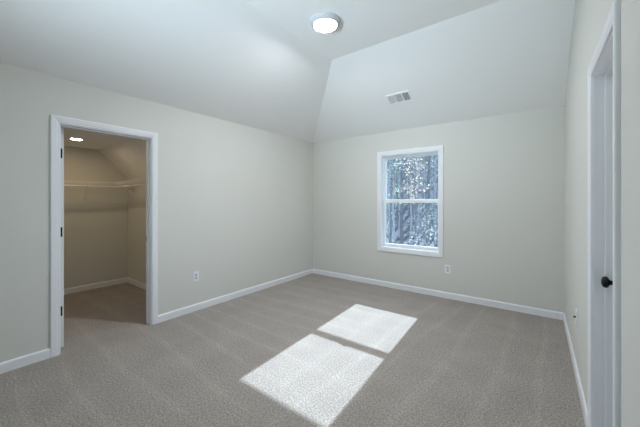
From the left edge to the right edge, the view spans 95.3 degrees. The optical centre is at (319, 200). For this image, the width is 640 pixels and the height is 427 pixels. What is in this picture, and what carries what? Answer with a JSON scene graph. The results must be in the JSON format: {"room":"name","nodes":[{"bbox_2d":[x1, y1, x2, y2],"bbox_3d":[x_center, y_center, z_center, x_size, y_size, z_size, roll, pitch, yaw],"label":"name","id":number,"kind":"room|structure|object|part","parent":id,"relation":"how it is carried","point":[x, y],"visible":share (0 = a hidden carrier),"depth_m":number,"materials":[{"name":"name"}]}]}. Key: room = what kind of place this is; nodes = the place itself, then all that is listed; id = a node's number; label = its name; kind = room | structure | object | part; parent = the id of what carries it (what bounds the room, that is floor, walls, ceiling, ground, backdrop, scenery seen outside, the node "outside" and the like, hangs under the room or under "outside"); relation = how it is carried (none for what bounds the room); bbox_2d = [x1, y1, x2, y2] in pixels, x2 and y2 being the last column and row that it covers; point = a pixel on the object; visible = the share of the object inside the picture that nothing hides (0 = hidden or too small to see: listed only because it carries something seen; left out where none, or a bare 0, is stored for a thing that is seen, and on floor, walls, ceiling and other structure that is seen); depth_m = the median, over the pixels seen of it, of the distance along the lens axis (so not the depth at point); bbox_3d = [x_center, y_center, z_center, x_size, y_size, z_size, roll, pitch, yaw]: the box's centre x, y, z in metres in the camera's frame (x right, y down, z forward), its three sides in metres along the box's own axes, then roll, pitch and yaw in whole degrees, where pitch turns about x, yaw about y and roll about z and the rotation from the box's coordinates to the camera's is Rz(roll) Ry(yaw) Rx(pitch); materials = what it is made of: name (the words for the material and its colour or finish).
{"room":"empty bedroom","nodes":[
{"label":"empty bedroom","id":0,"kind":"room"},
{"bbox_2d":[64,146,127,288],"bbox_3d":[-3.771,0.203,4.206,0.115,2.300,1.960,0,0,37],"label":"wall","id":1,"kind":"structure","parent":0,"point":[96,228],"depth_m":4.48,"materials":[{"name":"paint"}]},
{"bbox_2d":[64,277,126,294],"bbox_3d":[-3.720,1.312,4.167,0.013,0.083,1.730,0,0,37],"label":"baseboard","id":2,"kind":"structure","parent":1,"relation":"attached to","point":[121,280],"depth_m":4.49,"materials":[{"name":"paint"}]},
{"bbox_2d":[64,180,134,202],"bbox_3d":[-3.603,-0.130,4.080,0.304,0.316,1.720,0,0,37],"label":"wire shelf","id":3,"kind":"object","parent":1,"relation":"attached to","point":[65,181],"visible":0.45,"depth_m":4.28,"materials":[{"name":"white metal"}]},
{"bbox_3d":[-3.494,-0.214,3.999,0.017,0.016,1.720,0,0,37],"label":"hang rod","id":4,"kind":"part","parent":3,"relation":"part of","materials":[{"name":"white metal"}]},
{"bbox_2d":[63,127,145,177],"bbox_3d":[-2.930,-0.649,3.578,1.984,0.535,1.730,0,0,37],"label":"ceiling","id":5,"kind":"structure","parent":0,"point":[128,155],"depth_m":4.09,"materials":[{"name":"paint"}]},
{"bbox_2d":[68,137,83,140],"bbox_3d":[-3.118,-0.791,3.731,0.156,0.011,0.156,0,0,37],"label":"recessed light","id":6,"kind":"object","parent":5,"relation":"in","point":[71,138],"visible":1,"depth_m":3.69,"materials":[{"name":"glass"}]},
{"bbox_2d":[128,176,145,283],"bbox_3d":[-2.378,0.203,4.317,1.984,2.300,0.115,0,0,37],"label":"wall","id":7,"kind":"structure","parent":0,"point":[136,210],"depth_m":4.63,"materials":[{"name":"paint"}]},
{"bbox_2d":[114,179,145,202],"bbox_3d":[-2.521,-0.130,4.163,1.300,0.316,0.304,0,0,37],"label":"wire shelf","id":8,"kind":"object","parent":7,"relation":"attached to","point":[140,180],"visible":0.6,"depth_m":4.21,"materials":[{"name":"white metal"}]},
{"bbox_3d":[-2.602,-0.214,4.053,1.300,0.016,0.017,0,0,37],"label":"hang rod","id":9,"kind":"part","parent":8,"relation":"part of","materials":[{"name":"white metal"}]},
{"bbox_2d":[127,277,145,289],"bbox_3d":[-2.411,1.312,4.262,1.971,0.083,0.013,0,0,37],"label":"baseboard","id":10,"kind":"structure","parent":7,"relation":"attached to","point":[129,280],"depth_m":4.62,"materials":[{"name":"paint"}]},
{"bbox_2d":[0,62,312,362],"bbox_3d":[-1.855,0.063,3.263,0.115,2.580,5.610,0,0,37],"label":"wall","id":11,"kind":"structure","parent":0,"point":[235,201],"depth_m":3.41,"materials":[{"name":"paint"}]},
{"bbox_2d":[0,348,49,373],"bbox_3d":[-2.905,1.312,1.750,0.013,0.083,1.930,0,0,37],"label":"baseboard","id":12,"kind":"structure","parent":11,"relation":"attached to","point":[25,360],"depth_m":2.39,"materials":[{"name":"paint"}]},
{"bbox_2d":[61,127,63,346],"bbox_3d":[-2.648,0.333,2.915,0.748,2.016,0.098,0,0,37],"label":"door","id":13,"kind":"structure","parent":11,"relation":"in","point":[62,128],"depth_m":2.68,"materials":[{"name":"paint"}]},
{"bbox_2d":[50,114,157,357],"bbox_3d":[-2.108,0.303,2.909,0.132,2.100,0.888,0,0,37],"label":"door frame","id":14,"kind":"structure","parent":11,"relation":"attached to","point":[56,122],"depth_m":2.65,"materials":[{"name":"paint"}]},
{"bbox_2d":[193,271,198,281],"bbox_3d":[-1.528,0.930,3.599,0.008,0.116,0.072,0,0,37],"label":"wall outlet","id":15,"kind":"object","parent":11,"relation":"attached to","point":[195,274],"visible":1,"depth_m":3.60,"materials":[{"name":"plastic"}]},
{"bbox_2d":[158,269,312,322],"bbox_3d":[-0.964,1.312,4.351,0.013,0.083,2.799,0,0,37],"label":"baseboard","id":16,"kind":"structure","parent":11,"relation":"attached to","point":[182,311],"depth_m":3.93,"materials":[{"name":"paint"}]},
{"bbox_2d":[0,0,574,142],"bbox_3d":[-0.357,-1.459,2.145,3.624,0.744,5.610,0,0,37],"label":"ceiling","id":17,"kind":"structure","parent":0,"point":[259,64],"depth_m":2.94,"materials":[{"name":"paint"}]},
{"bbox_2d":[310,12,340,32],"bbox_3d":[0.050,-1.701,2.803,0.298,0.040,0.298,0,0,37],"label":"ceiling light","id":18,"kind":"object","parent":17,"relation":"in","point":[322,22],"visible":1,"depth_m":2.76,"materials":[{"name":"glass"}]},
{"bbox_2d":[314,19,336,30],"bbox_3d":[0.050,-1.691,2.803,0.217,0.012,0.217,0,0,37],"label":"diffuser","id":19,"kind":"object","parent":18,"relation":"attached to","point":[319,24],"depth_m":2.79,"materials":[{"name":"white"}]},
{"bbox_2d":[386,90,412,104],"bbox_3d":[1.045,-1.359,3.851,0.310,0.082,0.164,0,0,37],"label":"ceiling vent","id":20,"kind":"object","parent":17,"relation":"in","point":[405,96],"visible":1,"depth_m":3.84,"materials":[{"name":"metal"}]},
{"bbox_2d":[0,273,585,426],"bbox_3d":[-1.185,1.413,2.790,5.953,0.120,5.885,0,0,37],"label":"floor","id":21,"kind":"structure","parent":0,"point":[311,350],"depth_m":2.43,"materials":[{"name":"carpet"}]},
{"bbox_2d":[313,105,564,312],"bbox_3d":[1.368,0.063,4.457,3.854,2.580,0.160,0,0,37],"label":"wall","id":22,"kind":"structure","parent":0,"point":[504,174],"depth_m":3.87,"materials":[{"name":"paint"}]},
{"bbox_2d":[377,145,443,257],"bbox_3d":[1.367,0.009,4.442,1.006,1.576,0.170,0,0,37],"label":"window","id":23,"kind":"structure","parent":22,"relation":"in","point":[382,157],"depth_m":4.45,"materials":[{"name":"paint"}]},
{"bbox_3d":[1.383,0.345,4.463,0.848,0.728,0.030,0,0,37],"label":"sash","id":24,"kind":"part","parent":23,"relation":"part of","materials":[{"name":"plastic"}]},
{"bbox_3d":[1.405,-0.340,4.493,0.848,0.710,0.030,0,0,37],"label":"sash","id":25,"kind":"part","parent":23,"relation":"part of","materials":[{"name":"plastic"}]},
{"bbox_2d":[313,269,562,319],"bbox_3d":[1.317,1.312,4.387,3.598,0.083,0.013,0,0,37],"label":"baseboard","id":26,"kind":"structure","parent":22,"relation":"attached to","point":[497,304],"depth_m":4.00,"materials":[{"name":"paint"}]},
{"bbox_2d":[445,265,449,273],"bbox_3d":[1.771,0.948,4.051,0.072,0.116,0.008,0,0,37],"label":"wall outlet","id":27,"kind":"object","parent":22,"relation":"attached to","point":[447,267],"visible":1,"depth_m":4.05,"materials":[{"name":"plastic"}]},
{"bbox_2d":[565,0,639,426],"bbox_3d":[1.141,-0.254,1.026,0.115,3.214,5.610,0,0,37],"label":"wall","id":28,"kind":"structure","parent":0,"point":[590,16],"depth_m":1.62,"materials":[{"name":"paint"}]},
{"bbox_2d":[573,308,576,325],"bbox_3d":[1.987,0.903,2.273,0.020,0.116,0.072,0,0,37],"label":"cable jack","id":29,"kind":"object","parent":28,"relation":"attached to","point":[575,316],"visible":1,"depth_m":2.27,"materials":[{"name":"plastic"}]},
{"bbox_3d":[1.993,0.903,2.269,0.006,0.116,0.072,0,0,37],"label":"plate","id":30,"kind":"part","parent":29,"relation":"part of","materials":[{"name":"plastic"}]},
{"bbox_2d":[563,313,587,426],"bbox_3d":[2.145,1.312,2.479,0.013,0.083,2.080,0,0,37],"label":"baseboard","id":31,"kind":"structure","parent":28,"relation":"attached to","point":[577,377],"depth_m":2.16,"materials":[{"name":"paint"}]},
{"bbox_2d":[588,0,620,426],"bbox_3d":[1.354,0.303,1.326,0.132,2.100,0.721,0,0,37],"label":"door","id":32,"kind":"structure","parent":28,"relation":"attached to","point":[604,69],"depth_m":1.55,"materials":[{"name":"paint"}]},
{"bbox_2d":[601,276,612,287],"bbox_3d":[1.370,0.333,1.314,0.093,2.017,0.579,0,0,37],"label":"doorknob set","id":33,"kind":"structure","parent":28,"relation":"in","point":[605,282],"depth_m":1.50,"materials":[{"name":"metal"}]},
{"label":"outside","id":34,"kind":"structure","parent":0,"visible":0},
{"bbox_2d":[387,155,437,247],"bbox_3d":[10.788,-8.085,44.550,88.000,25.077,71.690,0,0,37],"label":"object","id":35,"kind":"structure","parent":34,"point":[406,238],"depth_m":33.18,"materials":[{"name":"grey plant"}]},
{"bbox_2d":[386,179,390,242],"bbox_3d":[5.666,-1.625,25.236,1.085,11.273,1.552,0,0,-14],"label":"tree","id":36,"kind":"object","parent":35,"relation":"on","point":[387,179],"visible":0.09,"depth_m":25.14,"materials":[{"name":"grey plant"}]},
{"bbox_2d":[386,221,396,243],"bbox_3d":[3.513,2.262,14.737,1.498,2.807,1.144,0,0,2],"label":"bush","id":37,"kind":"object","parent":35,"relation":"on","point":[388,221],"visible":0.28,"depth_m":14.71,"materials":[{"name":"grey plant"}]},
{"bbox_2d":[387,159,397,236],"bbox_3d":[4.757,-1.589,19.745,1.032,10.729,1.477,0,0,4],"label":"tree","id":38,"kind":"object","parent":35,"relation":"on","point":[390,159],"visible":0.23,"depth_m":19.75,"materials":[{"name":"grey plant"}]},
{"bbox_2d":[388,159,399,228],"bbox_3d":[7.692,-2.277,29.643,1.978,10.910,2.129,0,0,-29],"label":"tree","id":39,"kind":"object","parent":35,"relation":"on","point":[396,192],"visible":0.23,"depth_m":29.57,"materials":[{"name":"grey plant"}]},
{"bbox_2d":[386,158,405,242],"bbox_3d":[3.003,0.853,12.400,1.419,5.770,1.210,0,0,37],"label":"sapling","id":40,"kind":"object","parent":35,"relation":"on","point":[390,215],"visible":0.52,"depth_m":12.38,"materials":[{"name":"grey plant"}]},
{"bbox_2d":[387,159,404,242],"bbox_3d":[4.138,-0.642,17.401,1.279,8.601,1.444,0,0,-33],"label":"tree","id":41,"kind":"object","parent":35,"relation":"on","point":[393,215],"visible":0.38,"depth_m":17.25,"materials":[{"name":"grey plant"}]},
{"bbox_2d":[391,160,403,237],"bbox_3d":[7.427,-0.591,27.330,1.286,8.649,1.452,0,0,43],"label":"tree","id":42,"kind":"object","parent":35,"relation":"on","point":[400,160],"visible":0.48,"depth_m":27.08,"materials":[{"name":"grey plant"}]},
{"bbox_2d":[395,160,400,207],"bbox_3d":[9.137,-3.733,36.011,1.661,9.893,1.471,0,0,-1],"label":"tree","id":43,"kind":"object","parent":35,"relation":"on","point":[395,160],"visible":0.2,"depth_m":36.09,"materials":[{"name":"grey plant"}]},
{"bbox_2d":[387,158,421,243],"bbox_3d":[5.952,-1.618,21.560,2.535,10.985,2.404,0,0,-6],"label":"tree","id":44,"kind":"object","parent":35,"relation":"on","point":[401,166],"visible":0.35,"depth_m":21.45,"materials":[{"name":"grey plant"}]},
{"bbox_2d":[403,158,412,215],"bbox_3d":[10.008,-3.824,33.243,2.091,11.533,2.250,0,0,41],"label":"tree","id":45,"kind":"object","parent":35,"relation":"on","point":[408,158],"visible":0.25,"depth_m":33.02,"materials":[{"name":"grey plant"}]},
{"bbox_2d":[403,157,416,244],"bbox_3d":[7.309,-1.049,23.323,1.673,10.139,1.595,0,0,-31],"label":"tree","id":46,"kind":"object","parent":35,"relation":"on","point":[411,222],"visible":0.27,"depth_m":23.19,"materials":[{"name":"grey plant"}]},
{"bbox_2d":[404,157,415,222],"bbox_3d":[9.770,-1.933,30.960,1.627,8.973,1.751,0,0,44],"label":"tree","id":47,"kind":"object","parent":35,"relation":"on","point":[413,157],"visible":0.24,"depth_m":30.79,"materials":[{"name":"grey plant"}]},
{"bbox_2d":[403,159,422,243],"bbox_3d":[7.985,-0.758,25.122,1.842,9.443,1.712,0,0,42],"label":"tree","id":48,"kind":"object","parent":35,"relation":"on","point":[408,159],"visible":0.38,"depth_m":25.11,"materials":[{"name":"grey plant"}]},
{"bbox_2d":[403,157,429,245],"bbox_3d":[3.705,0.693,11.284,1.121,6.257,1.312,0,0,-4],"label":"sapling","id":49,"kind":"object","parent":35,"relation":"on","point":[414,162],"visible":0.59,"depth_m":11.24,"materials":[{"name":"grey plant"}]},
{"bbox_2d":[413,161,421,236],"bbox_3d":[8.840,-1.096,26.535,0.916,9.516,1.310,0,0,6],"label":"tree","id":50,"kind":"object","parent":35,"relation":"on","point":[415,161],"visible":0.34,"depth_m":26.55,"materials":[{"name":"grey plant"}]},
{"bbox_2d":[408,207,432,245],"bbox_3d":[4.983,1.993,14.501,1.830,3.508,1.587,0,0,37],"label":"bush","id":51,"kind":"object","parent":35,"relation":"on","point":[421,207],"visible":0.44,"depth_m":14.48,"materials":[{"name":"grey plant"}]},
{"bbox_2d":[415,157,425,232],"bbox_3d":[9.643,-0.807,28.229,1.384,8.244,1.226,0,0,-16],"label":"tree","id":52,"kind":"object","parent":35,"relation":"on","point":[419,157],"visible":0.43,"depth_m":28.04,"materials":[{"name":"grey plant"}]},
{"bbox_2d":[404,225,437,246],"bbox_3d":[3.273,2.286,8.544,1.610,3.181,1.596,0,0,-30],"label":"bush","id":53,"kind":"object","parent":35,"relation":"on","point":[431,229],"visible":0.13,"depth_m":8.38,"materials":[{"name":"grey plant"}]},
{"bbox_2d":[407,156,437,246],"bbox_3d":[7.016,-1.806,19.101,2.462,11.253,2.597,0,0,35],"label":"tree","id":54,"kind":"object","parent":35,"relation":"on","point":[428,196],"visible":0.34,"depth_m":19.05,"materials":[{"name":"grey plant"}]},
{"bbox_2d":[421,156,426,207],"bbox_3d":[12.021,-3.694,33.820,1.641,9.772,1.453,0,0,-19],"label":"tree","id":55,"kind":"object","parent":35,"relation":"on","point":[424,156],"visible":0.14,"depth_m":33.95,"materials":[{"name":"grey plant"}]},
{"bbox_2d":[417,205,437,246],"bbox_3d":[6.328,1.988,17.110,1.882,3.552,1.504,0,0,-36],"label":"bush","id":56,"kind":"object","parent":35,"relation":"on","point":[420,205],"visible":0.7,"depth_m":17.17,"materials":[{"name":"grey plant"}]},
{"bbox_2d":[424,160,437,234],"bbox_3d":[8.943,-2.277,21.411,2.730,12.476,2.879,0,0,-2],"label":"tree","id":57,"kind":"object","parent":35,"relation":"on","point":[431,160],"visible":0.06,"depth_m":21.39,"materials":[{"name":"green plant"}]},
{"bbox_2d":[427,157,435,213],"bbox_3d":[12.392,-3.205,31.839,1.484,9.978,1.675,0,0,11],"label":"tree","id":58,"kind":"object","parent":35,"relation":"on","point":[432,157],"visible":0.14,"depth_m":32.04,"materials":[{"name":"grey plant"}]},
{"bbox_2d":[430,156,435,218],"bbox_3d":[11.885,-3.585,30.562,1.132,11.759,1.619,0,0,-14],"label":"tree","id":59,"kind":"object","parent":35,"relation":"on","point":[433,156],"visible":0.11,"depth_m":30.55,"materials":[{"name":"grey plant"}]},
{"bbox_2d":[430,155,437,244],"bbox_3d":[9.550,-0.127,23.883,1.200,8.068,1.355,0,0,13],"label":"tree","id":60,"kind":"object","parent":35,"relation":"on","point":[435,155],"visible":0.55,"depth_m":24.04,"materials":[{"name":"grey plant"}]},
{"bbox_2d":[430,155,437,232],"bbox_3d":[10.836,-1.737,27.208,0.978,10.161,1.399,0,0,41],"label":"tree","id":61,"kind":"object","parent":35,"relation":"on","point":[436,155],"visible":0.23,"depth_m":27.11,"materials":[{"name":"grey plant"}]},
{"bbox_2d":[431,160,437,238],"bbox_3d":[10.323,-0.860,26.106,1.510,8.994,1.337,0,0,-36],"label":"tree","id":62,"kind":"object","parent":35,"relation":"on","point":[436,160],"visible":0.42,"depth_m":25.90,"materials":[{"name":"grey plant"}]}
]}

